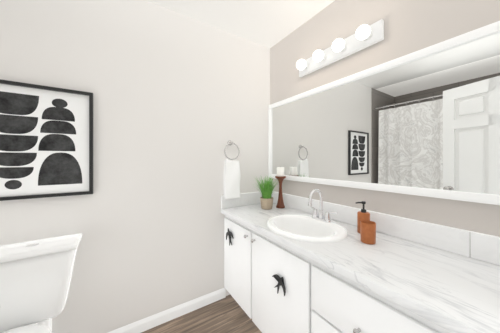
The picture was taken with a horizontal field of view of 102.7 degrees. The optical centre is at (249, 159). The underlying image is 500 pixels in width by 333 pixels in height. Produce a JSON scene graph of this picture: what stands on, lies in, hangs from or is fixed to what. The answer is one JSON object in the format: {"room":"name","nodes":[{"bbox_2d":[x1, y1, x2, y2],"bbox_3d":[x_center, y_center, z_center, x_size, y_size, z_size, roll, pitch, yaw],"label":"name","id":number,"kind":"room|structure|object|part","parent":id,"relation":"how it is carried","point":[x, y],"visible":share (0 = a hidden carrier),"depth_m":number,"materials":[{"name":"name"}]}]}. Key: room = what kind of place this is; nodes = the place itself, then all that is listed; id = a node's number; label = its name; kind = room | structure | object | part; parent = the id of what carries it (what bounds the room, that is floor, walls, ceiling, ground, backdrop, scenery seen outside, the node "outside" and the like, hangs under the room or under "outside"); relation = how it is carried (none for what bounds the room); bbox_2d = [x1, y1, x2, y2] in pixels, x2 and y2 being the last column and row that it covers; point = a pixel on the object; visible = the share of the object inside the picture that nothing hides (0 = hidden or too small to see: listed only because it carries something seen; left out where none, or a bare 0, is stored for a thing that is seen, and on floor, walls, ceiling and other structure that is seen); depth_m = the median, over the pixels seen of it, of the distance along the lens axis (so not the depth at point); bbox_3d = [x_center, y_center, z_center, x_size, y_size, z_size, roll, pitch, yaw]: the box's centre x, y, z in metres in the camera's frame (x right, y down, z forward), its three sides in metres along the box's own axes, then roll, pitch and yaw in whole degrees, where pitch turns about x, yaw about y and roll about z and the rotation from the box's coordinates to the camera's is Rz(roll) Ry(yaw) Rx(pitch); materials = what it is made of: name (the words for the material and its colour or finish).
{"room":"bathroom","nodes":[
{"label":"bathroom","id":0,"kind":"room"},
{"bbox_2d":[0,0,269,332],"bbox_3d":[-1.086,0.035,1.365,3.280,2.470,0.134,0,0,-33],"label":"wall","id":1,"kind":"structure","parent":0,"point":[180,101],"depth_m":1.49,"materials":[{"name":"white paint"}]},
{"bbox_2d":[0,79,92,200],"bbox_3d":[-1.258,-0.108,1.169,0.538,0.660,0.030,0,0,-33],"label":"picture","id":2,"kind":"object","parent":1,"relation":"attached to","point":[46,141],"visible":1,"depth_m":1.19,"materials":[{"name":"black"}]},
{"bbox_2d":[224,141,239,199],"bbox_3d":[-0.172,0.086,1.856,0.159,0.538,0.070,0,0,-33],"label":"towel ring","id":3,"kind":"object","parent":1,"relation":"attached to","point":[231,179],"visible":1,"depth_m":1.83,"materials":[{"name":"white fabric"}]},
{"bbox_2d":[141,295,261,332],"bbox_3d":[-0.564,1.320,0.568,3.280,0.100,2.040,0,0,-33],"label":"floor","id":4,"kind":"structure","parent":0,"point":[227,314],"depth_m":1.57,"materials":[{"name":"wood"}]},
{"bbox_2d":[0,233,81,332],"bbox_3d":[-1.099,0.867,0.864,0.500,0.806,0.691,0,0,-33],"label":"toilet","id":5,"kind":"object","parent":4,"relation":"on","point":[35,278],"visible":1,"depth_m":1.05,"materials":[{"name":"white ceramic"}]},
{"bbox_3d":[-1.054,0.854,0.794,0.382,0.044,0.486,0,0,-33],"label":"seat","id":6,"kind":"part","parent":5,"relation":"part of","materials":[{"name":"white ceramic"}]},
{"bbox_2d":[222,213,460,332],"bbox_3d":[0.464,0.873,1.240,0.580,0.793,1.796,0,0,-33],"label":"bathroom vanity","id":7,"kind":"object","parent":4,"relation":"on","point":[297,264],"depth_m":1.07,"materials":[{"name":"white wood"}]},
{"bbox_3d":[0.427,0.682,0.795,0.031,0.026,0.026,0,0,-33],"label":"knob","id":8,"kind":"part","parent":7,"relation":"part of","materials":[{"name":"silver metal"}]},
{"bbox_2d":[221,201,499,332],"bbox_3d":[0.464,0.465,1.241,0.578,0.040,1.796,0,0,-33],"label":"countertop","id":9,"kind":"structure","parent":7,"relation":"on","point":[461,290],"depth_m":0.80,"materials":[{"name":"white stone"}]},
{"bbox_2d":[255,175,278,209],"bbox_3d":[0.151,0.277,1.834,0.281,0.334,0.290,0,0,-33],"label":"plant","id":10,"kind":"object","parent":9,"relation":"on","point":[266,198],"visible":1,"depth_m":1.79,"materials":[{"name":"green plant"}]},
{"bbox_3d":[0.154,0.394,1.836,0.122,0.100,0.122,0,0,-33],"label":"pot","id":11,"kind":"part","parent":10,"relation":"part of","materials":[{"name":"beige ceramic"}]},
{"bbox_2d":[275,167,285,208],"bbox_3d":[0.285,0.252,1.871,0.102,0.384,0.102,0,0,-33],"label":"candle holder","id":12,"kind":"object","parent":9,"relation":"on","point":[281,177],"visible":1,"depth_m":1.84,"materials":[{"name":"brown wood"}]},
{"bbox_2d":[276,167,284,176],"bbox_3d":[0.285,0.109,1.871,0.070,0.082,0.070,0,0,-33],"label":"candle","id":13,"kind":"object","parent":12,"relation":"on","point":[280,170],"depth_m":1.84,"materials":[{"name":"white wax"}]},
{"bbox_2d":[253,209,357,248],"bbox_3d":[0.361,0.497,1.335,0.464,0.142,0.546,0,0,-33],"label":"sink","id":14,"kind":"object","parent":9,"relation":"in","point":[297,225],"depth_m":1.37,"materials":[{"name":"white ceramic"}]},
{"bbox_2d":[305,189,336,220],"bbox_3d":[0.465,0.314,1.403,0.158,0.224,0.230,0,0,-33],"label":"faucet","id":15,"kind":"object","parent":9,"relation":"on","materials":[{"name":"silver metal"}]},
{"bbox_2d":[355,201,369,232],"bbox_3d":[0.691,0.348,1.218,0.071,0.192,0.068,0,0,-33],"label":"soap dispenser","id":16,"kind":"object","parent":9,"relation":"on","point":[362,214],"visible":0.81,"depth_m":1.21,"materials":[{"name":"wood"}]},
{"bbox_2d":[360,220,375,244],"bbox_3d":[0.639,0.390,1.082,0.074,0.108,0.074,0,0,-33],"label":"tumbler","id":17,"kind":"object","parent":9,"relation":"on","point":[367,231],"visible":1,"depth_m":1.05,"materials":[{"name":"wood"}]},
{"bbox_2d":[147,0,334,47],"bbox_3d":[-0.564,-1.250,0.568,3.280,0.100,2.040,0,0,-33],"label":"ceiling","id":18,"kind":"structure","parent":0,"point":[268,23],"depth_m":1.65,"materials":[{"name":"white paint"}]},
{"bbox_2d":[270,0,499,236],"bbox_3d":[0.791,0.035,1.383,0.120,2.470,1.920,0,0,-33],"label":"wall","id":19,"kind":"structure","parent":0,"point":[411,26],"depth_m":1.23,"materials":[{"name":"grey paint"}]},
{"bbox_2d":[296,19,383,76],"bbox_3d":[0.585,-0.795,1.469,0.127,0.120,0.670,0,0,-33],"label":"sconce","id":20,"kind":"object","parent":19,"relation":"attached to","point":[364,36],"visible":1,"depth_m":1.38,"materials":[{"name":"white glass"}]},
{"bbox_2d":[268,21,499,204],"bbox_3d":[0.697,-0.198,1.392,0.024,0.775,1.794,0,0,-33],"label":"mirror","id":21,"kind":"object","parent":19,"relation":"attached to","point":[424,122],"visible":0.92,"depth_m":1.11,"materials":[{"name":"clear glass"}]}
]}

